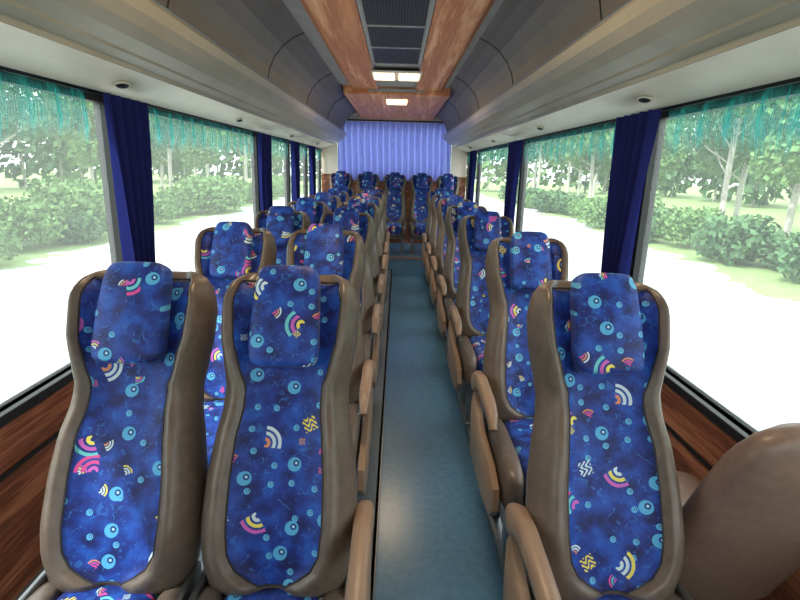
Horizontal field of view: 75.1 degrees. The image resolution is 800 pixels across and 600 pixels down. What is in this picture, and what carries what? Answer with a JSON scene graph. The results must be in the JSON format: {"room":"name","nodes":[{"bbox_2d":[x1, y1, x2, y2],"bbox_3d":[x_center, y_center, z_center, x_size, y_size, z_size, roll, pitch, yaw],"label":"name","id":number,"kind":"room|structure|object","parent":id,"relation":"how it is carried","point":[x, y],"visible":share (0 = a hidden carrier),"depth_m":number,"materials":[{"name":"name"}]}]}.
{"room":"vehicle interior","nodes":[
{"label":"vehicle interior","id":0,"kind":"room"},
{"bbox_2d":[0,70,321,599],"bbox_3d":[-1.275,-0.520,3.216,0.082,2.560,10.900,1,14,-1],"label":"wall","id":1,"kind":"structure","parent":0,"point":[32,418],"depth_m":1.80,"materials":[{"name":"paint"}]},
{"bbox_2d":[0,71,89,144],"bbox_3d":[-1.211,-0.453,1.088,0.026,0.228,1.964,1,14,-1],"label":"valance","id":2,"kind":"object","parent":1,"relation":"attached to","point":[1,78],"visible":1,"depth_m":1.84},
{"bbox_2d":[103,93,155,261],"bbox_3d":[-1.177,-0.300,2.340,0.080,1.140,0.357,1,14,-1],"label":"window curtain","id":3,"kind":"object","parent":1,"relation":"hanging from","point":[127,120],"visible":0.62,"depth_m":2.25,"materials":[{"name":"blue fabric"}]},
{"bbox_2d":[0,0,356,148],"bbox_3d":[-0.927,-1.339,2.942,0.602,0.576,10.770,1,14,-1],"label":"luggage rack","id":4,"kind":"object","parent":1,"relation":"attached to","point":[223,62],"visible":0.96,"depth_m":2.32,"materials":[{"name":"beige plastic"}]},
{"bbox_2d":[113,81,130,88],"bbox_3d":[-1.121,-0.867,2.097,0.046,0.025,0.090,1,14,-2],"label":"pod","id":5,"kind":"object","parent":4,"relation":"attached to","point":[120,84],"visible":1,"depth_m":2.08,"materials":[{"name":"beige plastic"}]},
{"bbox_2d":[150,109,252,153],"bbox_3d":[-1.220,-1.038,3.390,0.026,0.229,1.993,1,14,-1],"label":"valance","id":6,"kind":"object","parent":1,"relation":"attached to","point":[155,118],"visible":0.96,"depth_m":3.02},
{"bbox_2d":[258,133,272,210],"bbox_3d":[-1.187,-0.889,4.658,0.080,1.140,0.357,1,14,-1],"label":"window curtain","id":7,"kind":"object","parent":1,"relation":"hanging from","point":[264,140],"visible":0.5,"depth_m":4.52,"materials":[{"name":"blue fabric"}]},
{"bbox_2d":[290,141,299,200],"bbox_3d":[-1.192,-1.222,5.968,0.080,1.140,0.357,1,14,-1],"label":"window curtain","id":8,"kind":"object","parent":1,"relation":"hanging from","point":[295,146],"visible":0.55,"depth_m":5.83,"materials":[{"name":"blue fabric"}]},
{"bbox_2d":[309,146,315,195],"bbox_3d":[-1.197,-1.516,7.126,0.080,1.140,0.357,1,14,-1],"label":"window curtain","id":9,"kind":"object","parent":1,"relation":"hanging from","point":[312,149],"visible":0.56,"depth_m":7.00,"materials":[{"name":"blue fabric"}]},
{"bbox_2d":[14,243,526,599],"bbox_3d":[-0.108,0.545,3.491,2.350,0.340,10.900,1,14,-1],"label":"floor","id":10,"kind":"structure","parent":0,"point":[433,538],"depth_m":2.63,"materials":[{"name":"blue plastic"}]},
{"bbox_2d":[18,261,217,599],"bbox_3d":[-0.675,0.532,1.175,0.379,1.156,0.831,1,14,-1],"label":"passenger seat","id":11,"kind":"object","parent":10,"relation":"on","point":[121,516],"visible":0.99,"depth_m":1.25,"materials":[{"name":"blue fabric"}]},
{"bbox_2d":[26,581,182,599],"bbox_3d":[-0.680,0.801,1.065,0.372,0.190,0.485,1,14,-1],"label":"cushion","id":12,"kind":"object","parent":11,"relation":"on","point":[38,590],"depth_m":1.20,"materials":[{"name":"fabric"}]},
{"bbox_2d":[194,221,276,467],"bbox_3d":[-0.744,0.285,2.143,0.379,1.156,0.831,1,14,-1],"label":"passenger seat","id":13,"kind":"object","parent":10,"relation":"on","point":[225,252],"visible":0.34,"depth_m":2.23,"materials":[{"name":"blue fabric"}]},
{"bbox_2d":[204,400,223,467],"bbox_3d":[-0.749,0.553,2.033,0.372,0.190,0.485,1,14,-1],"label":"cushion","id":14,"kind":"object","parent":13,"relation":"on","point":[213,409],"depth_m":2.01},
{"bbox_2d":[189,265,374,599],"bbox_3d":[-0.274,0.542,1.179,0.422,1.156,0.831,1,14,-1],"label":"passenger seat","id":15,"kind":"object","parent":10,"relation":"on","point":[282,518],"visible":1,"depth_m":1.25,"materials":[{"name":"blue fabric"}]},
{"bbox_2d":[196,583,344,599],"bbox_3d":[-0.300,0.810,1.069,0.372,0.190,0.485,1,14,-1],"label":"cushion","id":16,"kind":"object","parent":15,"relation":"on","point":[204,591],"depth_m":1.21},
{"bbox_2d":[254,206,310,264],"bbox_3d":[-0.748,0.046,3.084,0.379,1.156,0.831,1,14,-1],"label":"passenger seat","id":17,"kind":"object","parent":10,"relation":"on","point":[282,222],"visible":0.15,"depth_m":3.19,"materials":[{"name":"blue fabric"}]},
{"bbox_2d":[287,197,328,224],"bbox_3d":[-0.751,-0.183,3.985,0.379,1.156,0.831,1,14,-1],"label":"passenger seat","id":18,"kind":"object","parent":10,"relation":"on","point":[314,209],"visible":0.16,"depth_m":4.09,"materials":[{"name":"blue fabric"}]},
{"bbox_2d":[308,192,340,211],"bbox_3d":[-0.755,-0.412,4.886,0.379,1.156,0.831,1,14,-1],"label":"passenger seat","id":19,"kind":"object","parent":10,"relation":"on","point":[332,202],"visible":0.14,"depth_m":5.00,"materials":[{"name":"blue fabric"}]},
{"bbox_2d":[286,224,374,495],"bbox_3d":[-0.320,0.295,2.148,0.422,1.156,0.831,1,14,-1],"label":"passenger seat","id":20,"kind":"object","parent":10,"relation":"on","point":[328,249],"visible":0.27,"depth_m":2.23,"materials":[{"name":"blue fabric"}]},
{"bbox_2d":[349,403,360,470],"bbox_3d":[-0.346,0.562,2.037,0.372,0.190,0.485,1,14,-1],"label":"cushion","id":21,"kind":"object","parent":20,"relation":"on","point":[355,417],"depth_m":2.02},
{"bbox_2d":[323,188,349,202],"bbox_3d":[-0.759,-0.638,5.778,0.379,1.156,0.831,1,14,-1],"label":"passenger seat","id":22,"kind":"object","parent":10,"relation":"on","point":[344,196],"visible":0.06,"depth_m":5.89,"materials":[{"name":"blue fabric"}]},
{"bbox_2d":[330,171,352,188],"bbox_3d":[-0.908,-1.333,7.768,0.379,1.156,0.831,1,14,-1],"label":"passenger seat","id":23,"kind":"object","parent":10,"relation":"on","point":[340,178],"visible":0.27,"depth_m":7.87,"materials":[{"name":"blue fabric"}]},
{"bbox_2d":[335,186,355,196],"bbox_3d":[-0.762,-0.860,6.650,0.379,1.156,0.831,1,14,-1],"label":"passenger seat","id":24,"kind":"object","parent":10,"relation":"on","point":[351,192],"visible":0.09,"depth_m":6.77,"materials":[{"name":"blue fabric"}]},
{"bbox_2d":[319,207,381,416],"bbox_3d":[-0.324,0.056,3.088,0.422,1.156,0.831,1,14,-1],"label":"passenger seat","id":25,"kind":"object","parent":10,"relation":"on","point":[348,218],"visible":0.32,"depth_m":3.17,"materials":[{"name":"blue fabric"}]},
{"bbox_2d":[364,333,371,359],"bbox_3d":[-0.350,0.324,2.978,0.372,0.190,0.485,1,14,-1],"label":"cushion","id":26,"kind":"object","parent":25,"relation":"on","point":[367,336],"depth_m":2.94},
{"bbox_2d":[338,199,384,345],"bbox_3d":[-0.327,-0.173,3.989,0.422,1.156,0.831,1,14,-1],"label":"passenger seat","id":27,"kind":"object","parent":10,"relation":"on","point":[361,205],"visible":0.23,"depth_m":4.08,"materials":[{"name":"blue fabric"}]},
{"bbox_2d":[348,193,386,301],"bbox_3d":[-0.331,-0.402,4.891,0.422,1.156,0.831,1,14,-1],"label":"passenger seat","id":28,"kind":"object","parent":10,"relation":"on","point":[368,197],"visible":0.17,"depth_m":4.99,"materials":[{"name":"blue fabric"}]},
{"bbox_2d":[357,172,379,191],"bbox_3d":[-0.498,-1.324,7.772,0.379,1.156,0.831,1,14,-1],"label":"passenger seat","id":29,"kind":"object","parent":10,"relation":"on","point":[365,180],"visible":0.35,"depth_m":7.87,"materials":[{"name":"blue fabric"}]},
{"bbox_2d":[356,189,388,300],"bbox_3d":[-0.335,-0.628,5.782,0.422,1.156,0.831,1,14,-1],"label":"passenger seat","id":30,"kind":"object","parent":10,"relation":"on","point":[374,193],"visible":0.18,"depth_m":5.88,"materials":[{"name":"blue fabric"}]},
{"bbox_2d":[361,187,389,264],"bbox_3d":[-0.338,-0.850,6.655,0.422,1.156,0.831,1,14,-1],"label":"passenger seat","id":31,"kind":"object","parent":10,"relation":"on","point":[387,234],"visible":0.16,"depth_m":6.75,"materials":[{"name":"blue fabric"}]},
{"bbox_2d":[383,172,406,253],"bbox_3d":[-0.088,-1.314,7.776,0.379,1.156,0.831,1,14,-1],"label":"passenger seat","id":32,"kind":"object","parent":10,"relation":"on","point":[394,184],"visible":0.79,"depth_m":7.84,"materials":[{"name":"blue fabric"}]},
{"bbox_2d":[386,222,405,236],"bbox_3d":[-0.093,-1.046,7.666,0.372,0.190,0.485,1,14,-1],"label":"cushion","id":33,"kind":"object","parent":32,"relation":"on","point":[396,229],"depth_m":7.45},
{"bbox_2d":[409,173,432,253],"bbox_3d":[0.322,-1.304,7.780,0.379,1.156,0.831,1,14,-1],"label":"passenger seat","id":34,"kind":"object","parent":10,"relation":"on","point":[421,184],"visible":0.7,"depth_m":7.85,"materials":[{"name":"blue fabric"}]},
{"bbox_2d":[409,222,425,237],"bbox_3d":[0.317,-1.036,7.670,0.372,0.190,0.485,1,14,-1],"label":"cushion","id":35,"kind":"object","parent":34,"relation":"on","point":[416,229],"depth_m":7.46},
{"bbox_2d":[421,188,445,283],"bbox_3d":[0.496,-0.830,6.663,0.422,1.156,0.831,1,14,-1],"label":"passenger seat","id":36,"kind":"object","parent":10,"relation":"on","point":[425,236],"visible":0.15,"depth_m":6.73,"materials":[{"name":"blue fabric"}]},
{"bbox_2d":[425,191,458,301],"bbox_3d":[0.499,-0.609,5.791,0.422,1.156,0.831,1,14,-1],"label":"passenger seat","id":37,"kind":"object","parent":10,"relation":"on","point":[430,246],"visible":0.28,"depth_m":5.87,"materials":[{"name":"blue fabric"}]},
{"bbox_2d":[436,174,458,194],"bbox_3d":[0.722,-1.295,7.784,0.379,1.156,0.831,1,14,-1],"label":"passenger seat","id":38,"kind":"object","parent":10,"relation":"on","point":[449,182],"visible":0.29,"depth_m":7.89,"materials":[{"name":"blue fabric"}]},
{"bbox_2d":[430,195,470,303],"bbox_3d":[0.503,-0.382,4.899,0.422,1.156,0.831,1,14,-1],"label":"passenger seat","id":39,"kind":"object","parent":10,"relation":"on","point":[437,261],"visible":0.3,"depth_m":4.97,"materials":[{"name":"blue fabric"}]},
{"bbox_2d":[436,202,486,353],"bbox_3d":[0.507,-0.153,3.998,0.422,1.156,0.831,1,14,-1],"label":"passenger seat","id":40,"kind":"object","parent":10,"relation":"on","point":[447,283],"visible":0.37,"depth_m":4.07,"materials":[{"name":"blue fabric"}]},
{"bbox_2d":[444,298,455,334],"bbox_3d":[0.523,0.115,3.888,0.372,0.190,0.485,1,14,-1],"label":"cushion","id":41,"kind":"object","parent":40,"relation":"on","point":[447,301],"depth_m":3.82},
{"bbox_2d":[447,211,513,425],"bbox_3d":[0.511,0.076,3.096,0.422,1.156,0.831,1,14,-1],"label":"passenger seat","id":42,"kind":"object","parent":10,"relation":"on","point":[469,317],"visible":0.63,"depth_m":3.15,"materials":[{"name":"blue fabric"}]},
{"bbox_2d":[457,335,485,386],"bbox_3d":[0.527,0.344,2.986,0.372,0.190,0.485,1,14,-1],"label":"cushion","id":43,"kind":"object","parent":42,"relation":"on","point":[470,348],"depth_m":2.85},
{"bbox_2d":[470,231,568,567],"bbox_3d":[0.515,0.339,2.059,0.422,1.156,0.831,1,14,-1],"label":"passenger seat","id":44,"kind":"object","parent":10,"relation":"on","point":[516,265],"visible":0.62,"depth_m":2.11,"materials":[{"name":"blue fabric"}]},
{"bbox_2d":[486,418,533,509],"bbox_3d":[0.531,0.608,1.949,0.372,0.190,0.485,1,14,-1],"label":"cushion","id":45,"kind":"object","parent":44,"relation":"on","point":[508,446],"depth_m":1.84,"materials":[{"name":"leather"}]},
{"bbox_2d":[503,273,692,599],"bbox_3d":[0.486,0.560,1.187,0.422,1.156,0.831,1,14,-1],"label":"passenger seat","id":46,"kind":"object","parent":10,"relation":"on","point":[601,517],"visible":1,"depth_m":1.26,"materials":[{"name":"blue fabric"}]},
{"bbox_2d":[597,592,682,599],"bbox_3d":[0.502,0.829,1.077,0.372,0.190,0.485,1,14,-1],"label":"cushion","id":47,"kind":"object","parent":46,"relation":"on","point":[600,595],"depth_m":1.22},
{"bbox_2d":[677,423,799,599],"bbox_3d":[0.880,0.619,1.505,0.369,0.904,0.695,1,14,-1],"label":"seat","id":48,"kind":"object","parent":10,"relation":"on","point":[741,521],"visible":0.55,"depth_m":1.22,"materials":[{"name":"brown leather"}]},
{"bbox_2d":[282,0,503,119],"bbox_3d":[-0.051,-1.633,2.938,2.350,0.205,10.900,1,14,-1],"label":"ceiling","id":49,"kind":"structure","parent":0,"point":[334,28],"depth_m":3.73,"materials":[{"name":"brown wood"}]},
{"bbox_2d":[347,119,442,122],"bbox_3d":[-0.077,-2.811,8.169,1.840,0.024,0.024,1,14,-1],"label":"curtain rod","id":50,"kind":"object","parent":49,"relation":"attached to","point":[347,119],"visible":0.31,"depth_m":8.16,"materials":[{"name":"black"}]},
{"bbox_2d":[338,121,450,180],"bbox_3d":[-0.089,-2.352,8.286,1.800,0.915,0.070,1,14,-1],"label":"window curtain","id":51,"kind":"object","parent":50,"relation":"hanging from","point":[379,148],"visible":0.8,"depth_m":8.28,"materials":[{"name":"fabric"}]},
{"bbox_2d":[356,0,435,64],"bbox_3d":[-0.023,-1.571,2.954,0.390,0.034,2.300,1,14,-1],"label":"grille","id":52,"kind":"object","parent":49,"relation":"attached to","point":[395,31],"depth_m":3.02,"materials":[{"name":"metal"}]},
{"bbox_2d":[371,70,421,80],"bbox_3d":[-0.030,-1.985,4.613,0.440,0.025,0.420,1,14,-1],"label":"ceiling lamp","id":53,"kind":"object","parent":49,"relation":"attached to","point":[392,75],"depth_m":4.51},
{"bbox_2d":[386,99,406,104],"bbox_3d":[-0.037,-2.325,6.116,0.240,0.015,0.400,1,14,-1],"label":"ceiling lamp","id":54,"kind":"object","parent":49,"relation":"attached to","point":[389,101],"depth_m":6.06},
{"bbox_2d":[321,112,466,243],"bbox_3d":[-0.103,-1.860,8.534,2.350,2.600,0.060,1,14,-1],"label":"wall","id":55,"kind":"structure","parent":0,"point":[329,154],"depth_m":8.43,"materials":[{"name":"brown wood"}]},
{"bbox_2d":[465,81,799,599],"bbox_3d":[1.112,-0.463,3.240,0.082,2.560,10.900,1,14,-1],"label":"wall","id":56,"kind":"structure","parent":0,"point":[701,428],"depth_m":1.96,"materials":[{"name":"paint"}]},
{"bbox_2d":[467,150,476,201],"bbox_3d":[1.002,-1.509,7.326,0.080,1.140,0.357,1,14,-1],"label":"window curtain","id":57,"kind":"object","parent":56,"relation":"hanging from","point":[473,154],"visible":0.7,"depth_m":7.20,"materials":[{"name":"blue fabric"}]},
{"bbox_2d":[504,140,522,225],"bbox_3d":[1.012,-0.857,4.758,0.080,1.140,0.357,1,14,-1],"label":"window curtain","id":58,"kind":"object","parent":56,"relation":"hanging from","point":[515,147],"visible":0.61,"depth_m":4.65,"materials":[{"name":"blue fabric"}]},
{"bbox_2d":[527,122,614,164],"bbox_3d":[1.079,-1.003,3.491,0.026,0.229,2.032,1,14,-1],"label":"valance","id":59,"kind":"object","parent":56,"relation":"attached to","point":[613,122],"visible":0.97,"depth_m":3.13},
{"bbox_2d":[436,0,799,152],"bbox_3d":[0.810,-1.298,2.960,0.602,0.576,10.770,1,14,-1],"label":"luggage rack","id":60,"kind":"object","parent":56,"relation":"attached to","point":[557,66],"visible":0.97,"depth_m":2.07,"materials":[{"name":"beige plastic"}]},
{"bbox_2d":[637,96,652,102],"bbox_3d":[0.998,-0.817,2.118,0.046,0.025,0.090,1,14,-2],"label":"pod","id":61,"kind":"object","parent":60,"relation":"attached to","point":[643,99],"visible":1,"depth_m":2.10,"materials":[{"name":"beige plastic"}]},
{"bbox_2d":[601,109,661,275],"bbox_3d":[1.022,-0.259,2.406,0.080,1.140,0.357,1,14,-1],"label":"window curtain","id":62,"kind":"object","parent":56,"relation":"hanging from","point":[635,134],"visible":0.61,"depth_m":2.33,"materials":[{"name":"blue fabric"}]},
{"bbox_2d":[674,84,799,160],"bbox_3d":[1.088,-0.419,1.188,0.026,0.227,1.922,1,14,-1],"label":"valance","id":63,"kind":"object","parent":56,"relation":"attached to","point":[790,86],"visible":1,"depth_m":1.65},
{"label":"outside","id":64,"kind":"structure","parent":0,"visible":0},
{"bbox_2d":[0,169,799,429],"bbox_3d":[-0.233,-7.087,39.469,240.000,0.100,200.000,1,14,-1],"label":"ground","id":65,"kind":"structure","parent":64,"point":[735,329],"depth_m":12.25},
{"bbox_2d":[0,221,21,260],"bbox_3d":[-11.151,-1.472,13.513,2.029,1.262,2.039,4,14,8],"label":"shrub","id":66,"kind":"object","parent":65,"relation":"on","point":[4,241],"visible":1,"depth_m":13.83,"materials":[{"name":"green plant"}]},
{"bbox_2d":[0,194,67,249],"bbox_3d":[-11.912,-2.414,16.240,2.771,1.715,2.758,5,15,14],"label":"shrub","id":67,"kind":"object","parent":65,"relation":"on","point":[30,219],"visible":0.94,"depth_m":15.92,"materials":[{"name":"green plant"}]},
{"bbox_2d":[0,83,70,143],"bbox_3d":[-17.026,-7.705,21.010,6.558,9.337,6.327,-11,19,-40],"label":"tree","id":68,"kind":"object","parent":65,"relation":"on","point":[13,101],"visible":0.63,"depth_m":22.07,"materials":[{"name":"green plant"}]},
{"bbox_2d":[12,176,107,235],"bbox_3d":[-11.592,-3.285,18.687,3.578,2.224,3.594,-2,15,-13],"label":"shrub","id":69,"kind":"object","parent":65,"relation":"on","point":[81,193],"visible":0.62,"depth_m":17.95,"materials":[{"name":"green plant"}]},
{"bbox_2d":[31,93,99,196],"bbox_3d":[-15.962,-7.647,26.616,4.324,6.522,4.710,-11,19,-41],"label":"tree","id":70,"kind":"object","parent":65,"relation":"on","point":[87,145],"visible":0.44,"depth_m":25.45,"materials":[{"name":"green plant"}]},
{"bbox_2d":[52,210,106,243],"bbox_3d":[-11.104,-2.515,17.875,1.786,1.142,1.763,-8,17,-33],"label":"shrub","id":71,"kind":"object","parent":65,"relation":"on","point":[79,233],"visible":0.77,"depth_m":17.52,"materials":[{"name":"green plant"}]},
{"bbox_2d":[0,88,204,188],"bbox_3d":[-36.707,-14.259,42.193,10.851,11.379,111.273,1,14,-1],"label":"woodland","id":72,"kind":"object","parent":65,"relation":"on","point":[59,158],"visible":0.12,"depth_m":50.32,"materials":[{"name":"green plant"}]},
{"bbox_2d":[86,104,174,155],"bbox_3d":[-15.535,-9.402,30.761,5.242,7.907,5.710,-5,16,-24],"label":"tree","id":73,"kind":"object","parent":65,"relation":"on","point":[154,136],"visible":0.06,"depth_m":31.97,"materials":[{"name":"green plant"}]},
{"bbox_2d":[153,194,182,222],"bbox_3d":[-11.299,-4.264,24.256,2.218,1.379,2.228,-10,18,-38],"label":"shrub","id":74,"kind":"object","parent":65,"relation":"on","point":[166,210],"visible":0.62,"depth_m":24.03,"materials":[{"name":"green plant"}]},
{"bbox_2d":[149,119,188,191],"bbox_3d":[-17.363,-10.225,37.653,3.996,6.018,4.338,10,16,29],"label":"tree","id":75,"kind":"object","parent":65,"relation":"on","point":[176,152],"visible":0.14,"depth_m":37.09,"materials":[{"name":"green plant"}]},
{"bbox_2d":[160,199,187,217],"bbox_3d":[-11.866,-4.723,26.738,1.572,1.018,1.593,9,16,26],"label":"shrub","id":76,"kind":"object","parent":65,"relation":"on","point":[180,202],"visible":0.13,"depth_m":26.73,"materials":[{"name":"green plant"}]},
{"bbox_2d":[154,186,199,213],"bbox_3d":[-12.070,-5.372,28.200,2.492,1.550,2.504,9,16,26],"label":"shrub","id":77,"kind":"object","parent":65,"relation":"on","point":[168,191],"visible":0.4,"depth_m":27.81,"materials":[{"name":"green plant"}]},
{"bbox_2d":[149,118,210,186],"bbox_3d":[-15.407,-10.482,34.431,5.554,8.196,5.757,5,15,15],"label":"tree","id":78,"kind":"object","parent":65,"relation":"on","point":[166,134],"visible":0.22,"depth_m":33.46,"materials":[{"name":"green plant"}]},
{"bbox_2d":[173,122,220,180],"bbox_3d":[-16.661,-11.453,41.952,4.196,6.318,4.554,-4,15,-20],"label":"tree","id":79,"kind":"object","parent":65,"relation":"on","point":[197,153],"visible":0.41,"depth_m":41.28,"materials":[{"name":"green plant"}]},
{"bbox_2d":[169,175,232,213],"bbox_3d":[-11.166,-5.908,29.157,3.515,2.175,3.498,3,14,5],"label":"shrub","id":80,"kind":"object","parent":65,"relation":"on","point":[210,199],"visible":0.9,"depth_m":28.70,"materials":[{"name":"green plant"}]},
{"bbox_2d":[182,127,238,179],"bbox_3d":[-17.178,-13.573,46.213,5.505,8.304,5.997,6,15,16],"label":"tree","id":81,"kind":"object","parent":65,"relation":"on","point":[224,140],"visible":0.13,"depth_m":45.40,"materials":[{"name":"green plant"}]},
{"bbox_2d":[192,174,249,210],"bbox_3d":[-10.643,-6.402,31.170,3.490,2.170,3.506,8,16,25],"label":"shrub","id":82,"kind":"object","parent":65,"relation":"on","point":[237,197],"visible":0.33,"depth_m":30.89,"materials":[{"name":"green plant"}]},
{"bbox_2d":[220,132,249,182],"bbox_3d":[-15.207,-15.610,50.742,6.858,10.120,7.108,9,16,27],"label":"tree","id":83,"kind":"object","parent":65,"relation":"on","point":[242,137],"visible":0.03,"depth_m":49.65,"materials":[{"name":"green plant"}]},
{"bbox_2d":[241,181,252,202],"bbox_3d":[-11.193,-8.088,38.824,2.626,1.632,2.638,-6,16,-28],"label":"shrub","id":84,"kind":"object","parent":65,"relation":"on","point":[250,195],"visible":0.2,"depth_m":38.21,"materials":[{"name":"green plant"}]},
{"bbox_2d":[231,133,282,164],"bbox_3d":[-14.983,-15.156,54.083,5.495,7.608,5.044,-6,16,-28],"label":"tree","id":85,"kind":"object","parent":65,"relation":"on","point":[274,152],"visible":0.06,"depth_m":54.39,"materials":[{"name":"green plant"}]},
{"bbox_2d":[251,178,283,198],"bbox_3d":[-11.183,-9.321,43.373,2.872,1.786,2.886,0,14,-6],"label":"shrub","id":86,"kind":"object","parent":65,"relation":"on","point":[277,190],"visible":0.27,"depth_m":43.12,"materials":[{"name":"green plant"}]},
{"bbox_2d":[272,142,290,174],"bbox_3d":[-15.668,-16.946,62.956,4.820,6.674,4.424,-6,16,-29],"label":"tree","id":87,"kind":"object","parent":65,"relation":"on","point":[281,157],"visible":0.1,"depth_m":63.32,"materials":[{"name":"green plant"}]},
{"bbox_2d":[272,174,290,196],"bbox_3d":[-11.206,-10.313,46.846,3.221,2.002,3.236,7,15,21],"label":"shrub","id":88,"kind":"object","parent":65,"relation":"on","point":[281,179],"visible":0.23,"depth_m":46.22,"materials":[{"name":"green plant"}]},
{"bbox_2d":[154,117,795,206],"bbox_3d":[3.490,-13.460,42.495,77.373,11.611,111.272,1,14,-1],"label":"trees","id":89,"kind":"object","parent":65,"relation":"on","point":[689,168],"visible":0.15,"depth_m":69.03,"materials":[{"name":"green plant"}]},
{"bbox_2d":[516,187,544,207],"bbox_3d":[10.508,-8.180,41.444,2.516,1.629,2.548,-1,14,-10],"label":"shrub","id":90,"kind":"object","parent":65,"relation":"on","point":[530,190],"visible":0.2,"depth_m":40.92,"materials":[{"name":"green plant"}]},
{"bbox_2d":[528,141,548,188],"bbox_3d":[15.171,-16.357,57.843,6.514,9.614,6.752,10,16,30],"label":"tree","id":91,"kind":"object","parent":65,"relation":"on","point":[536,155],"visible":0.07,"depth_m":56.58,"materials":[{"name":"green plant"}]},
{"bbox_2d":[530,139,562,187],"bbox_3d":[14.614,-15.572,53.966,7.003,9.972,6.757,6,15,18],"label":"tree","id":92,"kind":"object","parent":65,"relation":"on","point":[536,144],"visible":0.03,"depth_m":54.44,"materials":[{"name":"green plant"}]},
{"bbox_2d":[530,189,565,212],"bbox_3d":[10.475,-7.051,36.912,2.616,1.672,2.582,-11,19,-40],"label":"shrub","id":93,"kind":"object","parent":65,"relation":"on","point":[543,199],"visible":0.77,"depth_m":36.41,"materials":[{"name":"green plant"}]},
{"bbox_2d":[536,138,570,195],"bbox_3d":[16.840,-14.593,50.818,6.598,9.738,6.839,0,14,-7],"label":"tree","id":94,"kind":"object","parent":65,"relation":"on","point":[549,142],"visible":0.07,"depth_m":51.33,"materials":[{"name":"green plant"}]},
{"bbox_2d":[548,138,582,195],"bbox_3d":[16.156,-12.887,45.957,6.172,8.788,5.955,4,14,9],"label":"tree","id":95,"kind":"object","parent":65,"relation":"on","point":[554,159],"visible":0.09,"depth_m":46.26,"materials":[{"name":"green plant"}]},
{"bbox_2d":[554,194,585,215],"bbox_3d":[11.603,-6.435,35.021,2.256,1.461,2.285,-7,17,-31],"label":"shrub","id":96,"kind":"object","parent":65,"relation":"on","point":[563,202],"visible":0.42,"depth_m":34.68,"materials":[{"name":"green plant"}]},
{"bbox_2d":[567,197,592,215],"bbox_3d":[11.511,-5.797,32.736,2.147,1.335,2.157,-3,15,-16],"label":"shrub","id":97,"kind":"object","parent":65,"relation":"on","point":[575,200],"visible":0.26,"depth_m":32.59,"materials":[{"name":"green plant"}]},
{"bbox_2d":[562,130,613,197],"bbox_3d":[14.616,-10.280,39.087,4.677,7.043,5.076,13,18,37],"label":"tree","id":98,"kind":"object","parent":65,"relation":"on","point":[584,153],"visible":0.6,"depth_m":39.04,"materials":[{"name":"green plant"}]},
{"bbox_2d":[574,197,606,227],"bbox_3d":[10.560,-4.624,27.447,2.618,1.620,2.606,4,14,10],"label":"shrub","id":99,"kind":"object","parent":65,"relation":"on","point":[592,211],"visible":0.66,"depth_m":27.02,"materials":[{"name":"green plant"}]},
{"bbox_2d":[599,193,665,218],"bbox_3d":[11.752,-4.579,26.557,3.281,2.040,3.297,10,17,31],"label":"shrub","id":100,"kind":"object","parent":65,"relation":"on","point":[659,204],"visible":0.03,"depth_m":26.04,"materials":[{"name":"green plant"}]},
{"bbox_2d":[606,118,683,175],"bbox_3d":[16.181,-9.274,34.909,5.218,7.225,4.790,-1,14,-9],"label":"tree","id":101,"kind":"object","parent":65,"relation":"on","point":[669,120],"visible":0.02,"depth_m":34.20,"materials":[{"name":"green plant"}]},
{"bbox_2d":[613,122,685,177],"bbox_3d":[14.889,-7.852,31.564,4.362,6.051,4.019,-8,17,-32],"label":"tree","id":102,"kind":"object","parent":65,"relation":"on","point":[667,157],"visible":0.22,"depth_m":30.15,"materials":[{"name":"green plant"}]},
{"bbox_2d":[649,215,666,241],"bbox_3d":[10.446,-3.084,22.295,1.820,1.163,1.797,-6,16,-28],"label":"shrub","id":103,"kind":"object","parent":65,"relation":"on","point":[653,231],"visible":0.23,"depth_m":21.77,"materials":[{"name":"green plant"}]},
{"bbox_2d":[652,207,680,235],"bbox_3d":[11.972,-3.597,24.030,2.142,1.387,2.169,7,15,21],"label":"shrub","id":104,"kind":"object","parent":65,"relation":"on","point":[656,210],"visible":0.09,"depth_m":23.55,"materials":[{"name":"green plant"}]},
{"bbox_2d":[655,204,728,247],"bbox_3d":[11.570,-2.930,20.757,2.706,1.683,2.719,14,19,41],"label":"shrub","id":105,"kind":"object","parent":65,"relation":"on","point":[686,224],"visible":0.69,"depth_m":20.36,"materials":[{"name":"green plant"}]},
{"bbox_2d":[664,105,763,213],"bbox_3d":[14.636,-6.865,22.644,5.768,8.512,5.978,2,14,3],"label":"tree","id":106,"kind":"object","parent":65,"relation":"on","point":[716,141],"visible":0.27,"depth_m":23.03,"materials":[{"name":"green plant"}]},
{"bbox_2d":[689,211,787,265],"bbox_3d":[11.183,-2.060,17.259,2.638,1.708,2.672,-5,16,-23],"label":"shrub","id":107,"kind":"object","parent":65,"relation":"on","point":[734,239],"visible":0.96,"depth_m":16.71,"materials":[{"name":"green plant"}]},
{"bbox_2d":[694,111,799,219],"bbox_3d":[17.362,-7.208,25.912,5.568,7.710,5.111,-1,15,-11],"label":"tree","id":108,"kind":"object","parent":65,"relation":"on","point":[749,147],"visible":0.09,"depth_m":25.29,"materials":[{"name":"green plant"}]},
{"bbox_2d":[736,96,799,237],"bbox_3d":[14.772,-5.011,19.213,4.771,6.620,4.396,-6,16,-27],"label":"tree","id":109,"kind":"object","parent":65,"relation":"on","point":[772,121],"visible":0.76,"depth_m":18.79,"materials":[{"name":"green plant"}]},
{"bbox_2d":[755,232,799,270],"bbox_3d":[12.105,-1.479,16.095,1.860,1.189,1.836,5,15,12],"label":"shrub","id":110,"kind":"object","parent":65,"relation":"on","point":[770,256],"visible":0.38,"depth_m":16.10,"materials":[{"name":"green plant"}]},
{"bbox_2d":[774,232,799,283],"bbox_3d":[11.427,-1.107,13.975,2.292,1.484,2.322,3,14,8],"label":"shrub","id":111,"kind":"object","parent":65,"relation":"on","point":[789,256],"visible":1,"depth_m":14.17,"materials":[{"name":"green plant"}]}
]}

